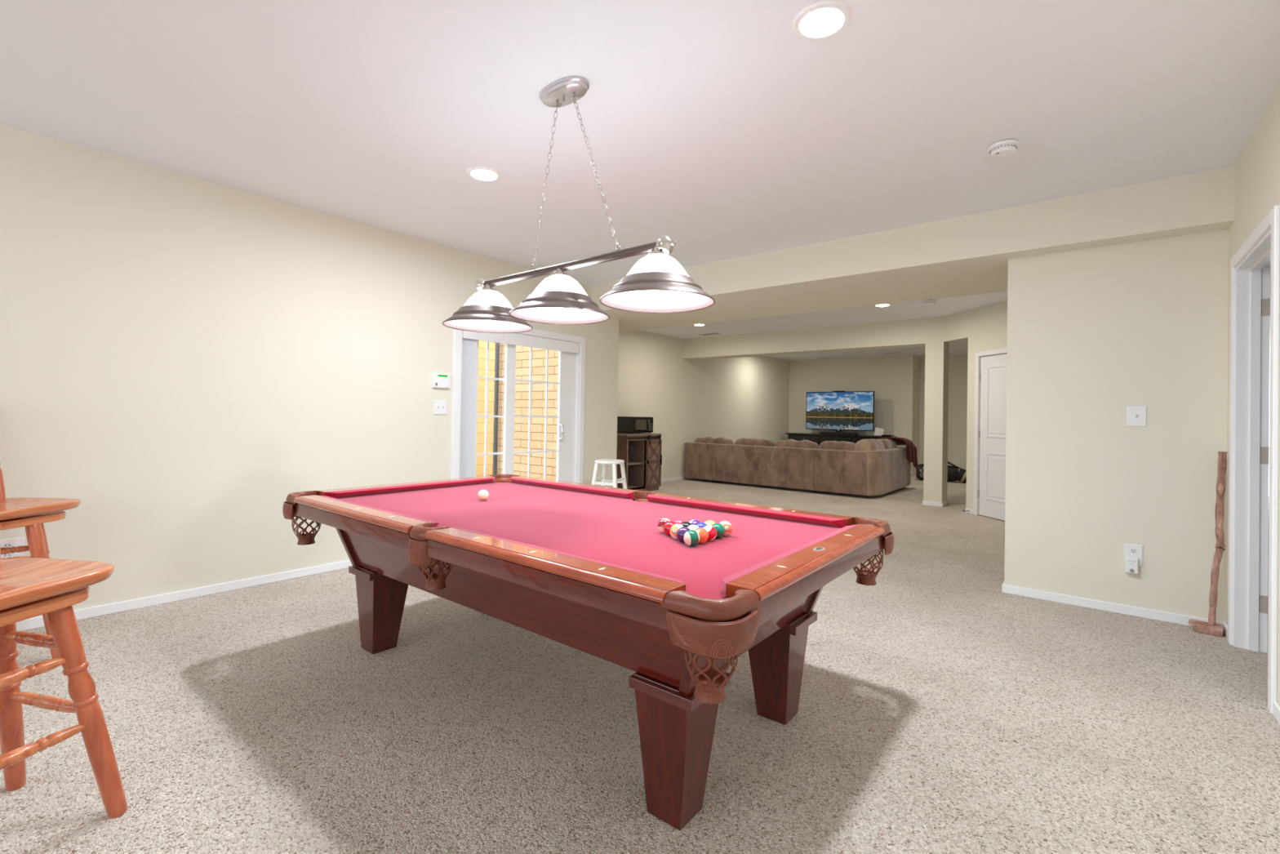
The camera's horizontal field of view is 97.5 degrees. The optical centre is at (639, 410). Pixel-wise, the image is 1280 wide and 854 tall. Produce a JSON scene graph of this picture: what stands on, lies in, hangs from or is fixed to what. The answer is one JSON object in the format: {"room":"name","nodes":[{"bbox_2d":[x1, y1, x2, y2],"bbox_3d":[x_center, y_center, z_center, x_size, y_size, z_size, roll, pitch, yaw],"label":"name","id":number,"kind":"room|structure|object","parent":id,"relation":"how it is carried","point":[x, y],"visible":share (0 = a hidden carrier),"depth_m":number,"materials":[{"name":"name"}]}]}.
{"room":"basement game room","nodes":[
{"label":"basement game room","id":0,"kind":"room"},
{"bbox_2d":[0,124,618,617],"bbox_3d":[-2.897,-0.144,3.488,0.160,2.620,8.150,1,-1,39],"label":"wall","id":1,"kind":"structure","parent":0,"point":[182,356],"depth_m":3.54,"materials":[{"name":"beige paint"}]},
{"bbox_2d":[0,537,24,558],"bbox_3d":[-3.272,0.725,2.903,0.009,0.120,0.120,1,-1,39],"label":"wall outlet","id":2,"kind":"object","parent":1,"relation":"attached to","point":[20,541],"visible":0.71,"depth_m":2.92,"materials":[{"name":"white plastic"}]},
{"bbox_2d":[2,552,11,558],"bbox_3d":[-3.270,0.750,2.901,0.002,0.032,0.032,1,-1,39],"label":"receptacle","id":3,"kind":"object","parent":2,"relation":"attached to","point":[7,555],"depth_m":2.90,"materials":[{"name":"white plastic"}]},
{"bbox_2d":[3,542,12,547],"bbox_3d":[-3.269,0.700,2.901,0.002,0.032,0.032,1,-1,39],"label":"receptacle","id":4,"kind":"object","parent":2,"relation":"attached to","point":[5,544],"depth_m":2.90,"materials":[{"name":"white plastic"}]},
{"bbox_2d":[16,475,688,631],"bbox_3d":[-0.850,1.205,7.175,1.644,0.058,16.500,1,-1,39],"label":"baseboard","id":5,"kind":"structure","parent":1,"relation":"attached to","point":[97,611],"depth_m":3.49,"materials":[{"name":"white paint"}]},
{"bbox_2d":[433,400,446,414],"bbox_3d":[-1.707,-0.026,4.808,0.020,0.120,0.120,1,-1,39],"label":"light switch","id":6,"kind":"object","parent":1,"relation":"attached to","point":[440,406],"visible":1,"depth_m":4.81,"materials":[{"name":"white plastic"}]},
{"bbox_2d":[432,373,450,388],"bbox_3d":[-1.700,-0.254,4.808,0.028,0.124,0.160,1,-1,39],"label":"alarm keypad","id":7,"kind":"object","parent":1,"relation":"attached to","point":[439,380],"visible":1,"depth_m":4.79,"materials":[{"name":"white plastic"}]},
{"bbox_2d":[450,328,586,483],"bbox_3d":[-1.188,0.199,5.574,0.183,2.030,1.622,1,-1,39],"label":"door","id":8,"kind":"structure","parent":1,"relation":"in","point":[571,383],"depth_m":5.81,"materials":[{"name":"white paint"}]},
{"bbox_2d":[459,330,578,478],"bbox_3d":[-1.164,0.212,5.551,0.095,1.905,1.430,1,-1,39],"label":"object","id":9,"kind":"object","parent":1,"relation":"attached to","point":[469,344],"visible":0.62,"depth_m":5.08,"materials":[{"name":"white paint"}]},
{"bbox_2d":[0,473,1279,853],"bbox_3d":[2.293,1.309,5.131,9.300,0.080,17.500,1,-1,39],"label":"floor","id":10,"kind":"structure","parent":0,"point":[942,709],"depth_m":2.09,"materials":[{"name":"beige carpet"}]},
{"bbox_2d":[0,467,80,658],"bbox_3d":[-3.056,0.550,2.615,0.637,1.220,0.633,0,-1,44],"label":"bar stool","id":11,"kind":"object","parent":10,"relation":"on","point":[30,513],"visible":0.47,"depth_m":2.62,"materials":[{"name":"orange wood"}]},
{"bbox_2d":[0,548,127,817],"bbox_3d":[-1.812,0.561,1.490,0.566,1.220,0.491,1,-1,14],"label":"bar stool","id":12,"kind":"object","parent":10,"relation":"on","point":[30,587],"visible":1,"depth_m":1.59,"materials":[{"name":"orange wood"}]},
{"bbox_2d":[282,474,893,830],"bbox_3d":[-0.372,0.814,2.531,2.533,0.773,1.408,1,-1,39],"label":"pool table","id":13,"kind":"object","parent":10,"relation":"on","point":[588,568],"visible":1,"depth_m":1.94,"materials":[{"name":"red fabric"}]},
{"bbox_2d":[315,494,438,527],"bbox_3d":[-1.171,0.436,2.438,1.035,0.036,0.039,1,-1,39],"label":"cushion","id":14,"kind":"object","parent":13,"relation":"on","point":[431,524],"depth_m":2.33,"materials":[{"name":"red fabric"}]},
{"bbox_2d":[324,476,495,497],"bbox_3d":[-1.258,0.442,3.245,0.039,0.036,1.048,1,-1,39],"label":"cushion","id":15,"kind":"object","parent":13,"relation":"on","point":[405,488],"depth_m":3.17,"materials":[{"name":"red fabric"}]},
{"bbox_2d":[477,489,488,500],"bbox_3d":[-0.807,0.436,2.889,0.057,0.057,0.057,1,-1,39],"label":"cue ball","id":16,"kind":"object","parent":13,"relation":"on","point":[483,495],"visible":1,"depth_m":2.87,"materials":[{"name":"beige plastic"}]},
{"bbox_2d":[449,526,684,583],"bbox_3d":[-0.280,0.445,1.728,1.035,0.036,0.039,1,-1,39],"label":"cushion","id":17,"kind":"object","parent":13,"relation":"on","point":[636,571],"depth_m":1.64,"materials":[{"name":"red fabric"}]},
{"bbox_2d":[511,476,633,498],"bbox_3d":[-0.452,0.456,3.341,1.035,0.036,0.039,1,-1,39],"label":"cushion","id":18,"kind":"object","parent":13,"relation":"on","point":[562,486],"depth_m":3.28,"materials":[{"name":"red fabric"}]},
{"bbox_2d":[657,518,670,533],"bbox_3d":[0.096,0.445,2.167,0.057,0.057,0.057,1,-1,-28],"label":"ball","id":19,"kind":"object","parent":13,"relation":"on","point":[661,522],"visible":0.5,"depth_m":2.15,"materials":[{"name":"beige"}]},
{"bbox_2d":[663,520,676,536],"bbox_3d":[0.117,0.445,2.114,0.057,0.057,0.057,1,-1,-28],"label":"ball","id":20,"kind":"object","parent":13,"relation":"on","point":[668,525],"visible":0.52,"depth_m":2.10,"materials":[{"name":"red plastic"}]},
{"bbox_2d":[669,523,683,539],"bbox_3d":[0.138,0.445,2.060,0.057,0.057,0.057,1,-1,-20],"label":"ball","id":21,"kind":"object","parent":13,"relation":"on","point":[673,529],"visible":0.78,"depth_m":2.04,"materials":[{"name":"beige"}]},
{"bbox_2d":[674,519,684,524],"bbox_3d":[0.153,0.446,2.159,0.057,0.057,0.057,1,-1,-28],"label":"ball","id":22,"kind":"object","parent":13,"relation":"on","point":[677,521],"visible":0.26,"depth_m":2.15,"materials":[{"name":"red plastic"}]},
{"bbox_2d":[676,526,690,542],"bbox_3d":[0.159,0.445,2.006,0.057,0.057,0.057,1,-1,-28],"label":"ball","id":23,"kind":"object","parent":13,"relation":"on","point":[681,531],"visible":0.65,"depth_m":1.99,"materials":[{"name":"purple plastic"}]},
{"bbox_2d":[680,521,691,527],"bbox_3d":[0.174,0.446,2.105,0.057,0.057,0.057,1,-1,-28],"label":"ball","id":24,"kind":"object","parent":13,"relation":"on","point":[686,524],"visible":0.19,"depth_m":2.09,"materials":[{"name":"black plastic"}]},
{"bbox_2d":[683,529,699,546],"bbox_3d":[0.180,0.445,1.953,0.057,0.058,0.057,1,-1,-27],"label":"ball","id":25,"kind":"object","parent":13,"relation":"on","point":[691,537],"visible":1,"depth_m":1.93,"materials":[{"name":"beige"}]},
{"bbox_2d":[687,524,698,530],"bbox_3d":[0.195,0.446,2.052,0.057,0.057,0.057,1,-1,-29],"label":"ball","id":26,"kind":"object","parent":13,"relation":"on","point":[692,526],"visible":0.27,"depth_m":2.04,"materials":[{"name":"beige plastic"}]},
{"bbox_2d":[688,519,700,524],"bbox_3d":[0.209,0.447,2.150,0.057,0.057,0.057,1,-1,-32],"label":"ball","id":27,"kind":"object","parent":13,"relation":"on","point":[695,522],"visible":0.21,"depth_m":2.14,"materials":[{"name":"beige"}]},
{"bbox_2d":[694,527,708,543],"bbox_3d":[0.216,0.446,1.998,0.057,0.057,0.057,1,-1,-27],"label":"ball","id":28,"kind":"object","parent":13,"relation":"on","point":[704,535],"visible":0.7,"depth_m":1.98,"materials":[{"name":"orange plastic"}]},
{"bbox_2d":[696,522,706,527],"bbox_3d":[0.231,0.447,2.096,0.057,0.057,0.057,1,-1,-28],"label":"ball","id":29,"kind":"object","parent":13,"relation":"on","point":[700,524],"visible":0.24,"depth_m":2.08,"materials":[{"name":"blue plastic"}]},
{"bbox_2d":[702,524,716,541],"bbox_3d":[0.252,0.447,2.043,0.057,0.057,0.057,1,-1,-30],"label":"ball","id":30,"kind":"object","parent":13,"relation":"on","point":[711,530],"visible":0.76,"depth_m":2.02,"materials":[{"name":"beige"}]},
{"bbox_2d":[704,520,715,525],"bbox_3d":[0.266,0.448,2.141,0.057,0.057,0.057,1,-1,-28],"label":"ball","id":31,"kind":"object","parent":13,"relation":"on","point":[711,522],"visible":0.23,"depth_m":2.13,"materials":[{"name":"yellow plastic"}]},
{"bbox_2d":[711,523,724,538],"bbox_3d":[0.287,0.448,2.088,0.057,0.057,0.057,1,-1,-28],"label":"ball","id":32,"kind":"object","parent":13,"relation":"on","point":[720,529],"visible":0.68,"depth_m":2.07,"materials":[{"name":"teal plastic"}]},
{"bbox_2d":[720,520,732,536],"bbox_3d":[0.323,0.449,2.133,0.057,0.057,0.057,1,-1,-33],"label":"ball","id":33,"kind":"object","parent":13,"relation":"on","point":[727,526],"visible":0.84,"depth_m":2.11,"materials":[{"name":"beige"}]},
{"bbox_2d":[647,494,846,527],"bbox_3d":[0.439,0.465,2.631,1.035,0.036,0.039,1,-1,39],"label":"cushion","id":34,"kind":"object","parent":13,"relation":"on","point":[820,521],"depth_m":2.57,"materials":[{"name":"red fabric"}]},
{"bbox_2d":[721,524,858,597],"bbox_3d":[0.526,0.459,1.824,0.039,0.036,1.048,1,-1,39],"label":"cushion","id":35,"kind":"object","parent":13,"relation":"on","point":[727,581],"depth_m":1.65,"materials":[{"name":"red fabric"}]},
{"bbox_2d":[591,458,626,488],"bbox_3d":[-0.312,0.865,5.649,0.373,0.730,0.373,1,-1,21],"label":"stool","id":36,"kind":"object","parent":10,"relation":"on","point":[614,462],"visible":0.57,"depth_m":5.58,"materials":[{"name":"white wood"}]},
{"bbox_2d":[616,432,662,490],"bbox_3d":[-0.130,0.812,8.854,0.605,0.900,0.850,1,-1,39],"label":"base cabinet","id":37,"kind":"object","parent":10,"relation":"on","point":[641,452],"visible":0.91,"depth_m":8.78,"materials":[{"name":"brown wood"}]},
{"bbox_2d":[617,416,653,433],"bbox_3d":[-0.079,0.231,8.915,0.428,0.262,0.501,1,-1,39],"label":"microwave","id":38,"kind":"object","parent":37,"relation":"on","point":[632,424],"visible":0.92,"depth_m":8.74,"materials":[{"name":"black paint"}]},
{"bbox_2d":[627,460,645,465],"bbox_3d":[-0.160,0.819,8.879,0.503,0.025,0.766,1,-1,39],"label":"shelf","id":39,"kind":"object","parent":37,"relation":"attached to","point":[629,462],"depth_m":8.73,"materials":[{"name":"brown wood"}]},
{"bbox_2d":[684,436,911,496],"bbox_3d":[2.781,0.860,10.103,3.424,0.836,2.028,1,-1,39],"label":"sectional sofa","id":40,"kind":"object","parent":10,"relation":"on","point":[865,467],"visible":0.98,"depth_m":9.09,"materials":[{"name":"brown fabric"}]},
{"bbox_2d":[694,436,733,444],"bbox_3d":[1.358,0.680,10.329,0.800,0.401,0.280,1,-1,39],"label":"cushion","id":41,"kind":"object","parent":40,"relation":"on","point":[720,440],"depth_m":10.20,"materials":[{"name":"brown fabric"}]},
{"bbox_2d":[734,437,774,446],"bbox_3d":[1.997,0.684,9.783,0.760,0.404,0.280,1,-1,39],"label":"cushion","id":42,"kind":"object","parent":40,"relation":"on","point":[748,442],"depth_m":9.66,"materials":[{"name":"brown fabric"}]},
{"bbox_2d":[773,439,819,448],"bbox_3d":[2.590,0.683,9.300,0.770,0.417,0.280,1,-1,39],"label":"cushion","id":43,"kind":"object","parent":40,"relation":"on","point":[793,443],"depth_m":9.18,"materials":[{"name":"brown fabric"}]},
{"bbox_2d":[818,440,855,450],"bbox_3d":[3.129,0.687,8.861,0.600,0.420,0.280,1,-1,39],"label":"cushion","id":44,"kind":"object","parent":40,"relation":"on","point":[826,445],"depth_m":8.76,"materials":[{"name":"brown fabric"}]},
{"bbox_2d":[854,439,884,451],"bbox_3d":[3.604,0.673,8.811,0.320,0.464,0.760,1,-1,39],"label":"cushion","id":45,"kind":"object","parent":40,"relation":"on","point":[863,445],"depth_m":8.57,"materials":[{"name":"beige fabric"}]},
{"bbox_2d":[877,438,897,448],"bbox_3d":[4.064,0.692,9.377,0.320,0.451,0.700,1,-1,39],"label":"cushion","id":46,"kind":"object","parent":40,"relation":"on","point":[888,443],"depth_m":9.18,"materials":[{"name":"beige fabric"}]},
{"bbox_2d":[870,437,918,475],"bbox_3d":[4.404,0.789,9.680,0.595,0.662,0.883,1,-1,39],"label":"throw blanket","id":47,"kind":"object","parent":40,"relation":"on","point":[911,450],"visible":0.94,"depth_m":9.51,"materials":[{"name":"red fabric"}]},
{"bbox_2d":[785,432,897,445],"bbox_3d":[4.575,0.966,12.923,2.400,0.825,0.485,1,-1,39],"label":"media console","id":48,"kind":"object","parent":10,"relation":"on","point":[818,438],"visible":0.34,"depth_m":12.89,"materials":[{"name":"black paint"}]},
{"bbox_2d":[819,431,857,435],"bbox_3d":[4.498,0.522,12.729,0.840,0.055,0.090,1,-1,39],"label":"soundbar","id":49,"kind":"object","parent":48,"relation":"on","point":[820,433],"visible":1,"depth_m":12.69,"materials":[{"name":"black plastic"}]},
{"bbox_2d":[805,391,874,434],"bbox_3d":[4.573,0.051,12.910,1.550,1.003,0.240,1,-1,38],"label":"television","id":50,"kind":"object","parent":48,"relation":"on","point":[837,411],"visible":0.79,"depth_m":12.87,"materials":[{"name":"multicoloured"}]},
{"bbox_2d":[874,427,884,435],"bbox_3d":[5.242,0.467,12.306,0.194,0.184,0.056,1,-1,31],"label":"router","id":51,"kind":"object","parent":48,"relation":"on","point":[878,432],"visible":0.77,"depth_m":12.29,"materials":[{"name":"white plastic"}]},
{"bbox_2d":[915,461,966,483],"bbox_3d":[5.887,1.182,10.896,0.932,0.425,0.361,1,-1,31],"label":"bag","id":52,"kind":"object","parent":10,"relation":"on","point":[953,474],"visible":0.48,"depth_m":10.73,"materials":[{"name":"black fabric"}]},
{"bbox_2d":[1188,451,1226,636],"bbox_3d":[3.247,0.751,3.214,0.156,1.035,0.099,1,-1,39],"label":"wooden stick","id":53,"kind":"object","parent":10,"relation":"on","point":[1211,628],"visible":1,"depth_m":3.18,"materials":[{"name":"brown wood"}]},
{"bbox_2d":[0,0,1279,360],"bbox_3d":[2.339,-1.400,5.156,9.300,0.100,17.500,1,-1,39],"label":"ceiling","id":54,"kind":"structure","parent":0,"point":[720,130],"depth_m":2.61,"materials":[{"name":"white paint"}]},
{"bbox_2d":[466,166,502,182],"bbox_3d":[-0.935,-1.417,3.372,0.206,0.008,0.206,1,-1,39],"label":"recessed light","id":55,"kind":"object","parent":54,"relation":"in","point":[479,173],"visible":1,"depth_m":3.36,"materials":[{"name":"white paint"}]},
{"bbox_2d":[441,75,715,333],"bbox_3d":[-0.337,-0.916,2.474,1.498,1.006,0.438,1,-1,39],"label":"lamp","id":56,"kind":"object","parent":54,"relation":"hanging from","point":[657,283],"visible":1,"depth_m":2.37,"materials":[{"name":"grey metal"}]},
{"bbox_2d":[698,332,720,335],"bbox_3d":[1.213,-1.324,9.731,0.360,0.008,0.160,1,-1,39],"label":"ceiling vent","id":57,"kind":"object","parent":54,"relation":"in","point":[713,333],"visible":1,"depth_m":9.73,"materials":[{"name":"white plastic"}]},
{"bbox_2d":[791,0,852,40],"bbox_3d":[0.656,-1.402,2.028,0.206,0.008,0.206,1,-1,39],"label":"recessed light","id":58,"kind":"object","parent":54,"relation":"in","point":[822,20],"visible":1,"depth_m":2.02,"materials":[{"name":"white paint"}]},
{"bbox_2d":[874,303,891,306],"bbox_3d":[3.033,-1.317,7.019,0.206,0.008,0.206,1,-1,39],"label":"recessed light","id":59,"kind":"object","parent":54,"relation":"in","point":[887,304],"visible":0.68,"depth_m":7.05,"materials":[{"name":"white paint"}]},
{"bbox_2d":[923,299,937,305],"bbox_3d":[3.479,-1.289,6.733,0.146,0.049,0.146,1,-1,39],"label":"smoke detector","id":60,"kind":"object","parent":54,"relation":"attached to","point":[930,302],"visible":1,"depth_m":6.69,"materials":[{"name":"white plastic"}]},
{"bbox_2d":[986,139,1020,159],"bbox_3d":[1.888,-1.350,2.917,0.146,0.049,0.146,1,-1,39],"label":"smoke detector","id":61,"kind":"object","parent":54,"relation":"attached to","point":[1006,148],"visible":1,"depth_m":2.88,"materials":[{"name":"white plastic"}]},
{"bbox_2d":[617,330,789,479],"bbox_3d":[1.327,-0.002,11.265,0.160,2.620,9.250,1,-1,39],"label":"wall","id":62,"kind":"structure","parent":0,"point":[733,398],"depth_m":10.76,"materials":[{"name":"beige paint"}]},
{"bbox_2d":[683,316,949,359],"bbox_3d":[2.607,-1.130,9.244,4.360,0.358,0.350,1,-1,39],"label":"beam","id":63,"kind":"structure","parent":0,"point":[917,332],"depth_m":8.82,"materials":[{"name":"beige paint"}]},
{"bbox_2d":[788,354,968,471],"bbox_3d":[6.529,0.096,12.318,6.583,2.620,0.750,1,-1,39],"label":"wall","id":64,"kind":"structure","parent":0,"point":[897,382],"depth_m":12.68,"materials":[{"name":"beige paint"}]},
{"bbox_2d":[954,456,959,463],"bbox_3d":[6.953,1.083,12.298,0.100,0.150,0.009,1,-1,39],"label":"wall outlet","id":65,"kind":"object","parent":64,"relation":"attached to","point":[957,458],"visible":1,"depth_m":12.29,"materials":[{"name":"white plastic"}]},
{"bbox_2d":[590,165,1235,332],"bbox_3d":[1.148,-1.214,5.688,6.583,0.304,1.320,1,-1,39],"label":"ceiling beam","id":66,"kind":"structure","parent":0,"point":[969,255],"depth_m":4.17,"materials":[{"name":"beige paint"}]},
{"bbox_2d":[923,342,948,502],"bbox_3d":[4.186,0.196,7.930,0.232,2.262,0.350,1,-1,39],"label":"wall column","id":67,"kind":"structure","parent":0,"point":[936,354],"depth_m":7.80,"materials":[{"name":"beige paint"}]},
{"bbox_2d":[922,499,947,506],"bbox_3d":[4.167,1.296,7.920,0.256,0.060,0.374,1,-1,39],"label":"baseboard","id":68,"kind":"structure","parent":67,"relation":"attached to","point":[924,502],"depth_m":7.78,"materials":[{"name":"white paint"}]},
{"bbox_2d":[943,300,1007,515],"bbox_3d":[4.399,0.009,6.645,0.120,2.620,2.200,1,-1,-9],"label":"wall","id":69,"kind":"structure","parent":0,"point":[985,327],"depth_m":7.17,"materials":[{"name":"beige paint"}]},
{"bbox_2d":[964,507,973,514],"bbox_3d":[4.335,1.287,6.473,0.013,0.058,1.595,1,-1,-9],"label":"baseboard","id":70,"kind":"structure","parent":69,"relation":"attached to","point":[971,511],"depth_m":7.18,"materials":[{"name":"white paint"}]},
{"bbox_2d":[973,347,1007,520],"bbox_3d":[4.340,0.288,6.695,0.061,2.060,0.880,1,-1,-9],"label":"door","id":71,"kind":"structure","parent":69,"relation":"in","point":[992,376],"depth_m":6.88,"materials":[{"name":"white paint"}]},
{"bbox_2d":[1004,229,1228,622],"bbox_3d":[3.002,-0.043,3.612,1.070,2.620,0.120,1,-1,39],"label":"wall partition","id":72,"kind":"structure","parent":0,"point":[1094,333],"depth_m":3.52,"materials":[{"name":"beige paint"}]},
{"bbox_2d":[1001,581,1223,626],"bbox_3d":[2.971,1.238,3.600,1.083,0.058,0.133,1,-1,39],"label":"baseboard","id":73,"kind":"structure","parent":72,"relation":"attached to","point":[1161,615],"depth_m":3.55,"materials":[{"name":"white paint"}]},
{"bbox_2d":[1124,542,1142,566],"bbox_3d":[3.050,0.892,3.469,0.085,0.130,0.009,1,-1,39],"label":"wall outlet","id":74,"kind":"object","parent":72,"relation":"attached to","point":[1130,549],"visible":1,"depth_m":3.46,"materials":[{"name":"white plastic"}]},
{"bbox_2d":[1124,555,1138,573],"bbox_3d":[3.028,0.952,3.454,0.063,0.103,0.038,1,-1,39],"label":"plug","id":75,"kind":"object","parent":74,"relation":"attached to","point":[1131,563],"visible":1,"depth_m":3.44,"materials":[{"name":"white plastic"}]},
{"bbox_2d":[1129,548,1136,553],"bbox_3d":[3.048,0.867,3.467,0.032,0.032,0.002,1,-1,39],"label":"receptacle","id":76,"kind":"object","parent":74,"relation":"attached to","point":[1131,550],"depth_m":3.47,"materials":[{"name":"white plastic"}]},
{"bbox_2d":[1126,405,1146,426],"bbox_3d":[3.068,0.035,3.466,0.092,0.125,0.020,1,-1,39],"label":"light switch","id":77,"kind":"object","parent":72,"relation":"attached to","point":[1136,415],"visible":1,"depth_m":3.47,"materials":[{"name":"white plastic"}]},
{"bbox_2d":[1225,82,1279,705],"bbox_3d":[3.970,-0.024,3.862,0.117,2.620,17.400,1,-1,39],"label":"wall","id":78,"kind":"structure","parent":0,"point":[1257,169],"depth_m":2.64,"materials":[{"name":"beige paint"}]},
{"bbox_2d":[1222,622,1279,724],"bbox_3d":[0.876,1.172,0.177,0.013,0.058,7.822,1,-1,39],"label":"baseboard","id":79,"kind":"structure","parent":78,"relation":"attached to","point":[1276,707],"depth_m":2.28,"materials":[{"name":"white paint"}]},
{"bbox_2d":[1227,204,1279,714],"bbox_3d":[3.312,0.212,2.387,0.998,2.100,0.990,1,-1,39],"label":"door","id":80,"kind":"structure","parent":78,"relation":"in","point":[1255,268],"depth_m":2.96,"materials":[{"name":"white paint"}]},
{"label":"outside","id":81,"kind":"structure","parent":0,"visible":0},
{"bbox_3d":[-3.785,1.321,6.272,4.631,0.110,13.000,1,-1,39],"label":"ground","id":82,"kind":"structure","parent":81,"visible":0},
{"bbox_2d":[475,340,495,476],"bbox_3d":[-4.212,-0.455,9.238,0.200,3.500,9.000,1,-1,39],"label":"wall","id":83,"kind":"structure","parent":82,"relation":"on","point":[482,344],"depth_m":10.64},
{"bbox_2d":[497,342,558,479],"bbox_3d":[-1.206,-0.822,7.182,1.871,4.300,0.090,1,-1,39],"label":"brick wall","id":84,"kind":"structure","parent":82,"relation":"on","point":[522,353],"depth_m":7.24,"materials":[{"name":"yellow brick"}]},
{"bbox_2d":[492,342,499,475],"bbox_3d":[-1.975,-0.798,7.616,0.146,3.966,0.060,1,-1,-44],"label":"downspout","id":85,"kind":"object","parent":84,"relation":"attached to","point":[497,344],"visible":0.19,"depth_m":7.62,"materials":[{"name":"grey metal"}]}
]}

